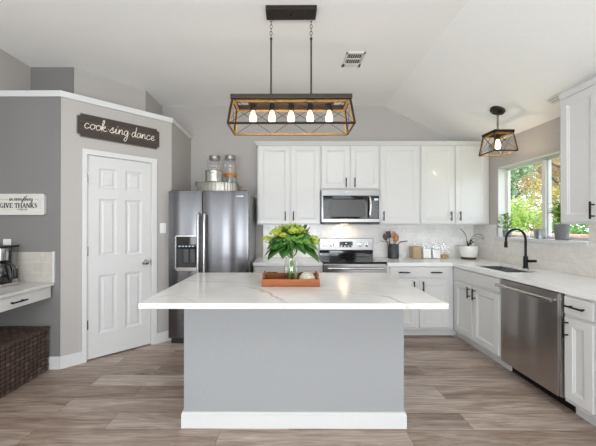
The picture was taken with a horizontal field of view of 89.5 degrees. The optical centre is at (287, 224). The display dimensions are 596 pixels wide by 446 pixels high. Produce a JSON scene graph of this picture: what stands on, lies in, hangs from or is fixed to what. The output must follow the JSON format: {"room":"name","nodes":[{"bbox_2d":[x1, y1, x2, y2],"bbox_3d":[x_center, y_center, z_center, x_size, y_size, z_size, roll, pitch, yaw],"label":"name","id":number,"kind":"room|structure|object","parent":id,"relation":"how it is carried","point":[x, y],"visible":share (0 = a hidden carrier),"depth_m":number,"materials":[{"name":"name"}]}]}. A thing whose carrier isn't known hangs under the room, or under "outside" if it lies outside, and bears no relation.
{"room":"kitchen","nodes":[
{"label":"kitchen","id":0,"kind":"room"},
{"bbox_2d":[0,49,30,89],"bbox_3d":[-2.813,-0.199,-0.454,0.120,3.081,7.306,0,0,0],"label":"wall","id":1,"kind":"structure","parent":0,"point":[14,74],"depth_m":3.00,"materials":[{"name":"beige paint"}]},
{"bbox_2d":[0,97,60,355],"bbox_3d":[-2.437,0.076,2.876,0.604,2.555,0.100,0,0,0],"label":"wall","id":2,"kind":"structure","parent":0,"point":[30,127],"depth_m":2.83,"materials":[{"name":"grey paint"}]},
{"bbox_2d":[3,239,10,250],"bbox_3d":[-2.636,0.194,2.822,0.072,0.116,0.008,0,0,0],"label":"wall outlet","id":3,"kind":"object","parent":2,"relation":"attached to","point":[5,241],"visible":0.52,"depth_m":2.82,"materials":[{"name":"white plastic"}]},
{"bbox_2d":[0,194,45,214],"bbox_3d":[-2.498,-0.189,2.812,0.460,0.196,0.030,0,0,0],"label":"wall sign","id":4,"kind":"object","parent":2,"relation":"attached to","point":[10,204],"visible":1,"depth_m":2.81,"materials":[{"name":"white wood"}]},
{"bbox_2d":[2,252,52,282],"bbox_3d":[-2.469,0.400,2.821,0.538,0.286,0.008,0,0,0],"label":"backsplash","id":5,"kind":"structure","parent":2,"relation":"attached to","point":[33,267],"depth_m":2.82,"materials":[{"name":"tile"}]},
{"bbox_2d":[47,356,59,368],"bbox_3d":[-2.436,1.296,2.815,0.606,0.115,0.014,0,0,0],"label":"baseboard","id":6,"kind":"structure","parent":2,"relation":"attached to","point":[54,361],"depth_m":2.81,"materials":[{"name":"white wood"}]},
{"bbox_2d":[52,252,54,282],"bbox_3d":[-2.192,0.398,2.818,0.015,0.290,0.012,0,0,0],"label":"trim","id":7,"kind":"structure","parent":2,"relation":"attached to","point":[53,267],"depth_m":2.81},
{"bbox_2d":[31,67,73,92],"bbox_3d":[-2.508,-1.466,3.203,0.459,0.420,0.007,0,0,0],"label":"wall","id":8,"kind":"structure","parent":0,"point":[42,78],"depth_m":3.20,"materials":[{"name":"paint"}]},
{"bbox_2d":[60,97,171,355],"bbox_3d":[-1.786,0.078,3.222,1.050,2.555,0.100,0,0,-43],"label":"wall","id":9,"kind":"structure","parent":0,"point":[72,144],"depth_m":2.92,"materials":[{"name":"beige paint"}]},
{"bbox_2d":[0,90,191,139],"bbox_3d":[-1.964,-1.227,3.459,0.789,0.056,1.998,0,0,43],"label":"trim","id":10,"kind":"structure","parent":9,"relation":"on","point":[3,93],"depth_m":2.96,"materials":[{"name":"white wood"}]},
{"bbox_2d":[60,331,170,368],"bbox_3d":[-1.746,1.297,3.176,1.058,0.115,0.014,0,0,-43],"label":"baseboard","id":11,"kind":"structure","parent":9,"relation":"attached to","point":[73,359],"depth_m":2.90,"materials":[{"name":"white wood"}]},
{"bbox_2d":[76,113,159,149],"bbox_3d":[-1.752,-0.972,3.172,0.785,0.232,0.024,0,0,-43],"label":"wall sign","id":12,"kind":"object","parent":9,"relation":"attached to","point":[87,126],"visible":1,"depth_m":3.13,"materials":[{"name":"brown wood"}]},
{"bbox_2d":[82,148,156,362],"bbox_3d":[-1.764,0.305,3.195,0.714,2.100,0.167,0,0,-43],"label":"door","id":13,"kind":"structure","parent":9,"relation":"in","point":[119,191],"depth_m":3.16,"materials":[{"name":"white paint"}]},
{"bbox_2d":[160,223,165,232],"bbox_3d":[-1.439,0.041,3.474,0.070,0.116,0.008,0,0,-43],"label":"light switch","id":14,"kind":"object","parent":9,"relation":"attached to","point":[162,225],"visible":1,"depth_m":3.47,"materials":[{"name":"white plastic"}]},
{"bbox_2d":[74,68,162,115],"bbox_3d":[-2.313,-0.183,3.786,1.083,3.081,1.170,0,0,0],"label":"wall","id":15,"kind":"structure","parent":0,"point":[87,84],"depth_m":3.49,"materials":[{"name":"beige paint"}]},
{"bbox_2d":[172,124,190,190],"bbox_3d":[-1.418,0.080,3.896,0.100,2.555,0.700,0,0,0],"label":"wall","id":16,"kind":"structure","parent":0,"point":[181,144],"depth_m":3.84,"materials":[{"name":"beige paint"}]},
{"bbox_2d":[207,155,221,167],"bbox_3d":[-0.949,-0.633,3.906,0.170,0.530,0.171,0,0,43],"label":"jar","id":17,"kind":"object","parent":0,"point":[211,157],"visible":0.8,"depth_m":3.87,"materials":[{"name":"clear glass"}]},
{"bbox_2d":[0,0,595,143],"bbox_3d":[-0.074,-1.386,0.125,5.593,0.802,8.480,0,0,0],"label":"ceiling","id":18,"kind":"structure","parent":0,"point":[442,66],"depth_m":2.74,"materials":[{"name":"paint"}]},
{"bbox_2d":[227,5,355,135],"bbox_3d":[0.028,-1.209,2.354,0.953,0.939,0.299,0,0,0],"label":"pendant light","id":19,"kind":"object","parent":18,"relation":"hanging from","point":[271,103],"visible":1,"depth_m":2.34,"materials":[{"name":"brown wood"}]},
{"bbox_2d":[249,103,256,121],"bbox_3d":[-0.270,-0.874,2.354,0.057,0.158,0.057,0,0,0],"label":"bulb","id":20,"kind":"object","parent":19,"relation":"attached to","point":[253,118],"depth_m":2.34,"materials":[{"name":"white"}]},
{"bbox_2d":[268,103,275,121],"bbox_3d":[-0.121,-0.874,2.354,0.057,0.158,0.057,0,0,0],"label":"bulb","id":21,"kind":"object","parent":19,"relation":"attached to","point":[272,117],"depth_m":2.34,"materials":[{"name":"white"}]},
{"bbox_2d":[287,103,294,121],"bbox_3d":[0.028,-0.874,2.353,0.057,0.158,0.057,0,0,0],"label":"bulb","id":22,"kind":"object","parent":19,"relation":"attached to","point":[291,118],"depth_m":2.34,"materials":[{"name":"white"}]},
{"bbox_2d":[307,103,313,121],"bbox_3d":[0.177,-0.874,2.352,0.057,0.158,0.057,0,0,0],"label":"bulb","id":23,"kind":"object","parent":19,"relation":"attached to","point":[310,117],"depth_m":2.33,"materials":[{"name":"white glass"}]},
{"bbox_2d":[326,103,332,121],"bbox_3d":[0.326,-0.874,2.352,0.057,0.158,0.057,0,0,0],"label":"bulb","id":24,"kind":"object","parent":19,"relation":"attached to","point":[329,117],"depth_m":2.33,"materials":[{"name":"white glass"}]},
{"bbox_2d":[342,52,365,66],"bbox_3d":[0.668,-1.671,3.048,0.190,0.010,0.270,0,0,0],"label":"ceiling vent","id":25,"kind":"object","parent":18,"relation":"in","point":[352,59],"visible":1,"depth_m":3.03,"materials":[{"name":"white metal"}]},
{"bbox_2d":[479,106,517,155],"bbox_3d":[2.246,-1.007,3.209,0.258,0.501,0.258,0,0,0],"label":"lantern pendant","id":26,"kind":"object","parent":18,"relation":"hanging from","point":[497,134],"visible":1,"depth_m":3.19,"materials":[{"name":"brown metal"}]},
{"bbox_2d":[495,134,500,148],"bbox_3d":[2.246,-0.886,3.209,0.059,0.156,0.059,0,0,0],"label":"bulb","id":27,"kind":"object","parent":26,"relation":"attached to","point":[497,136],"depth_m":3.19,"materials":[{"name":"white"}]},
{"bbox_2d":[545,92,562,104],"bbox_3d":[2.420,-1.132,2.694,0.082,0.046,0.170,0,0,0],"label":"ceiling vent","id":28,"kind":"object","parent":18,"relation":"in","point":[554,99],"visible":0.7,"depth_m":2.72,"materials":[{"name":"white metal"}]},
{"bbox_2d":[0,335,595,445],"bbox_3d":[-0.074,1.394,0.115,5.593,0.100,8.480,0,0,0],"label":"floor","id":29,"kind":"structure","parent":0,"point":[455,394],"depth_m":2.22,"materials":[{"name":"wood"}]},
{"bbox_2d":[0,326,49,397],"bbox_3d":[-2.452,1.146,2.346,0.484,0.402,0.907,0,0,0],"label":"wicker basket","id":30,"kind":"object","parent":29,"relation":"on","point":[24,356],"visible":1,"depth_m":2.55,"materials":[{"name":"brown wicker"}]},
{"bbox_2d":[0,283,53,311],"bbox_3d":[-2.453,0.946,2.064,0.571,0.810,1.513,0,0,0],"label":"desk","id":31,"kind":"object","parent":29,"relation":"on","point":[11,297],"visible":1,"depth_m":2.54,"materials":[{"name":"wood"}]},
{"bbox_2d":[0,245,18,288],"bbox_3d":[-2.546,0.366,2.661,0.326,0.354,0.243,0,0,0],"label":"coffee maker","id":32,"kind":"object","parent":31,"relation":"on","point":[8,274],"visible":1,"depth_m":2.62,"materials":[{"name":"plastic"}]},
{"bbox_2d":[0,248,8,261],"bbox_3d":[-2.504,0.267,2.620,0.110,0.120,0.110,0,0,0],"label":"basket","id":33,"kind":"object","parent":32,"relation":"on","point":[4,252],"depth_m":2.60,"materials":[{"name":"metal"}]},
{"bbox_2d":[169,190,255,342],"bbox_3d":[-0.895,0.481,3.775,0.910,1.752,0.874,0,0,0],"label":"refrigerator","id":34,"kind":"object","parent":29,"relation":"on","point":[210,231],"visible":0.7,"depth_m":3.41,"materials":[{"name":"grey metal"}]},
{"bbox_2d":[195,181,236,190],"bbox_3d":[-0.860,-0.446,3.635,0.506,0.153,0.236,0,0,0],"label":"tray","id":35,"kind":"object","parent":34,"relation":"on","point":[210,185],"visible":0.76,"depth_m":3.54,"materials":[{"name":"metal"}]},
{"bbox_2d":[205,170,222,181],"bbox_3d":[-0.889,-0.575,3.636,0.214,0.136,0.217,0,0,45],"label":"canister","id":36,"kind":"object","parent":35,"relation":"on","point":[210,175],"visible":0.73,"depth_m":3.55,"materials":[{"name":"metal"}]},
{"bbox_2d":[223,155,237,177],"bbox_3d":[-0.745,-0.633,3.905,0.176,0.530,0.176,0,0,-42],"label":"jar","id":37,"kind":"object","parent":35,"relation":"on","point":[227,157],"visible":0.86,"depth_m":3.86,"materials":[{"name":"clear glass"}]},
{"bbox_2d":[254,266,322,272],"bbox_3d":[0.008,0.928,3.892,0.832,0.859,0.665,0,0,0],"label":"base cabinet","id":38,"kind":"object","parent":29,"relation":"on","point":[257,269],"visible":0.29,"depth_m":3.60,"materials":[{"name":"white paint"}]},
{"bbox_2d":[253,257,322,265],"bbox_3d":[0.003,0.477,3.915,0.837,0.039,0.642,0,0,0],"label":"countertop","id":39,"kind":"structure","parent":38,"relation":"on","point":[260,261],"depth_m":3.71,"materials":[{"name":"white stone"}]},
{"bbox_2d":[138,273,448,428],"bbox_3d":[0.033,0.891,2.171,1.692,0.920,1.076,0,0,0],"label":"kitchen island","id":40,"kind":"object","parent":29,"relation":"on","point":[330,355],"visible":0.98,"depth_m":2.00,"materials":[{"name":"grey paint"}]},
{"bbox_2d":[261,271,319,286],"bbox_3d":[0.023,0.392,2.224,0.404,0.078,0.300,0,0,0],"label":"wooden tray","id":41,"kind":"object","parent":40,"relation":"on","point":[268,279],"visible":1,"depth_m":2.07,"materials":[{"name":"brown wood"}]},
{"bbox_2d":[299,272,314,278],"bbox_3d":[0.144,0.384,2.193,0.120,0.073,0.120,0,0,0],"label":"ceramic bowl","id":42,"kind":"object","parent":41,"relation":"on","point":[305,275],"visible":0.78,"depth_m":2.16,"materials":[{"name":"white ceramic"}]},
{"bbox_3d":[0.030,0.325,2.214,0.112,0.190,0.112,0,0,0],"label":"glass vase","id":43,"kind":"object","parent":41,"relation":"on","visible":0},
{"bbox_2d":[261,223,321,278],"bbox_3d":[0.042,0.198,2.208,0.407,0.423,0.358,0,0,31],"label":"flower bouquet","id":44,"kind":"object","parent":43,"relation":"in","point":[284,235],"visible":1,"depth_m":2.13,"materials":[{"name":"green plant"}]},
{"bbox_2d":[319,238,386,272],"bbox_3d":[0.809,0.771,3.878,0.760,1.172,0.681,0,0,0],"label":"range","id":45,"kind":"object","parent":29,"relation":"on","point":[337,255],"visible":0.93,"depth_m":4.12,"materials":[{"name":"grey metal"}]},
{"bbox_2d":[319,257,386,263],"bbox_3d":[0.809,0.456,3.866,0.760,0.022,0.567,0,0,0],"label":"cooktop","id":46,"kind":"object","parent":45,"relation":"in","point":[325,260],"depth_m":3.72,"materials":[{"name":"black glass"}]},
{"bbox_2d":[386,266,455,334],"bbox_3d":[1.637,0.928,3.885,0.890,0.859,0.665,0,0,0],"label":"base cabinet","id":47,"kind":"object","parent":29,"relation":"on","point":[437,281],"visible":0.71,"depth_m":3.60,"materials":[{"name":"white paint"}]},
{"bbox_2d":[375,257,595,300],"bbox_3d":[1.901,0.473,2.749,1.422,0.039,2.958,0,0,0],"label":"countertop","id":48,"kind":"structure","parent":47,"relation":"on","point":[580,286],"depth_m":2.78,"materials":[{"name":"white stone"}]},
{"bbox_2d":[388,244,398,258],"bbox_3d":[1.438,0.362,4.083,0.145,0.192,0.145,0,0,0],"label":"utensil crock","id":49,"kind":"object","parent":48,"relation":"on","point":[394,248],"visible":0.98,"depth_m":4.02,"materials":[{"name":"grey ceramic"}]},
{"bbox_2d":[383,234,389,251],"bbox_3d":[1.342,0.280,4.032,0.133,0.322,0.021,0,0,-10],"label":"spoon","id":50,"kind":"object","parent":49,"relation":"in","point":[385,237],"visible":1,"depth_m":4.02,"materials":[{"name":"brown wood"}]},
{"bbox_2d":[386,231,390,242],"bbox_3d":[1.398,0.264,4.132,0.094,0.354,0.021,0,0,11],"label":"spatula","id":51,"kind":"object","parent":49,"relation":"in","point":[388,233],"visible":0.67,"depth_m":4.13,"materials":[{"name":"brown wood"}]},
{"bbox_2d":[394,234,398,242],"bbox_3d":[1.458,0.284,4.017,0.062,0.312,0.024,0,0,16],"label":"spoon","id":52,"kind":"object","parent":49,"relation":"in","point":[396,237],"visible":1,"depth_m":4.01,"materials":[{"name":"brown wood"}]},
{"bbox_2d":[409,246,420,257],"bbox_3d":[1.733,0.338,4.081,0.125,0.240,0.125,0,0,-7],"label":"glass canister","id":53,"kind":"object","parent":48,"relation":"on","point":[414,251],"visible":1,"depth_m":4.03,"materials":[{"name":"white"}]},
{"bbox_2d":[421,248,430,257],"bbox_3d":[1.883,0.338,4.091,0.110,0.240,0.110,0,0,0],"label":"glass canister","id":54,"kind":"object","parent":48,"relation":"on","point":[425,252],"visible":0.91,"depth_m":4.04,"materials":[{"name":"white"}]},
{"bbox_2d":[431,249,439,257],"bbox_3d":[2.008,0.338,4.090,0.110,0.240,0.110,0,0,0],"label":"glass canister","id":55,"kind":"object","parent":48,"relation":"on","point":[435,253],"visible":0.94,"depth_m":4.04,"materials":[{"name":"white"}]},
{"bbox_2d":[459,229,482,259],"bbox_3d":[2.418,0.256,3.975,0.270,0.403,0.228,0,0,41],"label":"potted orchid","id":56,"kind":"object","parent":48,"relation":"on","point":[469,252],"visible":1,"depth_m":3.92,"materials":[{"name":"white ceramic"}]},
{"bbox_2d":[479,266,527,271],"bbox_3d":[2.248,0.562,3.128,0.322,0.185,0.552,0,0,0],"label":"sink","id":57,"kind":"object","parent":48,"relation":"in","point":[499,268],"visible":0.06,"depth_m":3.32,"materials":[{"name":"metal"}]},
{"bbox_2d":[504,228,536,267],"bbox_3d":[2.395,0.245,3.102,0.282,0.416,0.119,0,0,0],"label":"kitchen faucet","id":58,"kind":"object","parent":48,"relation":"on","point":[525,257],"visible":1,"depth_m":3.12,"materials":[{"name":"black metal"}]},
{"bbox_2d":[453,266,511,370],"bbox_3d":[2.268,0.926,3.229,0.672,0.859,0.898,0,0,0],"label":"base cabinet","id":59,"kind":"object","parent":29,"relation":"on","point":[476,297],"visible":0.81,"depth_m":3.11,"materials":[{"name":"white paint"}]},
{"bbox_2d":[495,279,575,411],"bbox_3d":[2.238,0.925,2.464,0.659,0.855,0.616,0,0,0],"label":"dishwasher","id":60,"kind":"object","parent":29,"relation":"on","point":[532,342],"visible":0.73,"depth_m":2.39,"materials":[{"name":"grey metal"}]},
{"bbox_2d":[562,294,595,425],"bbox_3d":[2.263,0.921,2.034,0.672,0.859,0.227,0,0,0],"label":"base cabinet","id":61,"kind":"object","parent":29,"relation":"on","point":[579,324],"visible":0.95,"depth_m":2.02,"materials":[{"name":"white paint"}]},
{"bbox_2d":[163,106,451,258],"bbox_3d":[0.485,-0.181,4.299,4.510,3.081,0.120,0,0,0],"label":"wall","id":62,"kind":"structure","parent":0,"point":[211,134],"depth_m":4.25,"materials":[{"name":"beige paint"}]},
{"bbox_2d":[254,141,320,224],"bbox_3d":[-0.001,-0.537,4.046,0.859,1.074,0.389,0,0,0],"label":"upper cabinet","id":63,"kind":"object","parent":62,"relation":"attached to","point":[288,172],"visible":0.98,"depth_m":3.90,"materials":[{"name":"white paint"}]},
{"bbox_2d":[320,141,379,190],"bbox_3d":[0.809,-0.759,4.043,0.759,0.629,0.389,0,0,0],"label":"upper cabinet","id":64,"kind":"object","parent":62,"relation":"attached to","point":[344,165],"visible":0.86,"depth_m":3.89,"materials":[{"name":"white paint"}]},
{"bbox_2d":[320,190,380,223],"bbox_3d":[0.810,-0.224,3.997,0.750,0.437,0.456,0,0,0],"label":"microwave","id":65,"kind":"object","parent":64,"relation":"attached to","point":[336,206],"visible":0.97,"depth_m":3.83,"materials":[{"name":"grey metal"}]},
{"bbox_2d":[263,225,472,256],"bbox_3d":[1.139,0.230,4.230,2.961,0.456,0.008,0,0,0],"label":"backsplash","id":66,"kind":"structure","parent":62,"relation":"attached to","point":[445,238],"depth_m":4.22,"materials":[{"name":"tile"}]},
{"bbox_2d":[372,141,420,224],"bbox_3d":[1.451,-0.537,4.039,0.524,1.074,0.389,0,0,0],"label":"upper cabinet","id":67,"kind":"object","parent":62,"relation":"attached to","point":[398,160],"visible":0.92,"depth_m":3.89,"materials":[{"name":"white paint"}]},
{"bbox_2d":[419,141,488,224],"bbox_3d":[2.165,-0.537,4.036,0.901,1.074,0.389,0,0,0],"label":"upper cabinet","id":68,"kind":"object","parent":62,"relation":"attached to","point":[453,176],"visible":0.94,"depth_m":3.89,"materials":[{"name":"white paint"}]},
{"bbox_2d":[502,230,511,236],"bbox_3d":[2.646,0.111,3.618,0.096,0.082,0.096,0,0,0],"label":"pot","id":69,"kind":"object","parent":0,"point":[504,231],"depth_m":3.59,"materials":[{"name":"white ceramic"}]},
{"bbox_2d":[489,117,588,245],"bbox_3d":[2.672,0.139,0.048,0.140,2.410,8.360,0,0,0],"label":"wall","id":70,"kind":"structure","parent":0,"point":[542,139],"depth_m":3.36,"materials":[{"name":"beige paint"}]},
{"bbox_2d":[473,224,595,277],"bbox_3d":[2.610,0.225,2.804,0.008,0.456,2.831,0,0,0],"label":"backsplash","id":71,"kind":"structure","parent":70,"relation":"attached to","point":[565,258],"depth_m":3.07,"materials":[{"name":"tile"}]},
{"bbox_2d":[494,151,588,244],"bbox_3d":[2.668,-0.261,3.178,0.165,0.888,1.167,0,0,0],"label":"window","id":72,"kind":"structure","parent":70,"relation":"in","point":[504,177],"depth_m":3.17,"materials":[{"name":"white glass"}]},
{"bbox_2d":[497,213,512,236],"bbox_3d":[2.631,0.004,3.620,0.163,0.295,0.227,0,0,0],"label":"potted herb","id":73,"kind":"object","parent":72,"relation":"on","point":[506,215],"visible":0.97,"depth_m":3.60,"materials":[{"name":"green plant"}]},
{"bbox_2d":[534,229,545,238],"bbox_3d":[2.646,0.098,3.153,0.104,0.104,0.104,0,0,0],"label":"pot","id":74,"kind":"object","parent":72,"relation":"on","point":[538,233],"visible":1,"depth_m":3.12,"materials":[{"name":"grey metal"}]},
{"bbox_2d":[548,200,570,239],"bbox_3d":[2.628,-0.046,2.897,0.167,0.390,0.223,0,0,0],"label":"potted herb","id":75,"kind":"object","parent":72,"relation":"on","point":[561,231],"visible":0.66,"depth_m":2.87,"materials":[{"name":"ceramic"}]},
{"bbox_2d":[558,77,595,223],"bbox_3d":[2.424,-0.550,2.199,0.371,1.086,0.674,0,0,0],"label":"upper cabinet","id":76,"kind":"object","parent":70,"relation":"attached to","point":[577,104],"visible":1,"depth_m":2.36,"materials":[{"name":"white paint"}]},
{"bbox_2d":[553,224,570,239],"bbox_3d":[2.636,0.074,2.888,0.112,0.150,0.144,0,0,0],"label":"pot","id":77,"kind":"object","parent":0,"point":[561,231],"depth_m":2.85,"materials":[{"name":"grey ceramic"}]},
{"label":"outside","id":78,"kind":"structure","parent":0,"visible":0},
{"bbox_3d":[16.465,1.597,14.924,27.198,0.300,50.000,0,0,0],"label":"ground","id":79,"kind":"structure","parent":78,"visible":0},
{"bbox_2d":[511,198,541,232],"bbox_3d":[6.382,-0.154,8.503,1.484,1.354,1.512,0,0,0],"label":"shrub","id":80,"kind":"object","parent":79,"relation":"on","point":[519,220],"visible":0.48,"depth_m":8.16,"materials":[{"name":"green plant"}]},
{"bbox_2d":[510,158,558,226],"bbox_3d":[12.019,-1.951,16.110,4.642,6.823,4.935,0,0,0],"label":"tree","id":81,"kind":"object","parent":79,"relation":"on","point":[516,174],"visible":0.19,"depth_m":15.77,"materials":[{"name":"green plant"}]},
{"bbox_2d":[511,178,560,232],"bbox_3d":[7.975,-0.007,9.564,1.656,2.933,1.754,0,0,0],"label":"shrub","id":82,"kind":"object","parent":79,"relation":"on","point":[557,192],"visible":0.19,"depth_m":9.28,"materials":[{"name":"green leaf"},{"name":"bark"}]},
{"bbox_2d":[515,158,560,212],"bbox_3d":[10.841,-1.074,11.738,2.884,5.044,3.417,0,0,0],"label":"tree","id":83,"kind":"object","parent":79,"relation":"on","point":[556,179],"visible":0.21,"depth_m":12.16,"materials":[{"name":"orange plant"}]},
{"bbox_2d":[530,160,559,219],"bbox_3d":[19.354,-2.884,21.385,5.971,8.723,5.873,0,0,4],"label":"tree","id":84,"kind":"object","parent":79,"relation":"on","point":[557,160],"visible":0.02,"depth_m":21.47,"materials":[{"name":"green plant"}]},
{"bbox_2d":[511,232,588,237],"bbox_3d":[5.046,0.809,8.476,0.280,1.250,11.000,0,0,0],"label":"brick wall","id":85,"kind":"structure","parent":79,"relation":"on","point":[513,233],"depth_m":5.21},
{"bbox_2d":[552,218,588,234],"bbox_3d":[6.232,0.284,6.288,1.477,1.091,1.246,0,0,0],"label":"shrub","id":86,"kind":"object","parent":79,"relation":"on","point":[576,229],"visible":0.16,"depth_m":6.19,"materials":[{"name":"green plant"}]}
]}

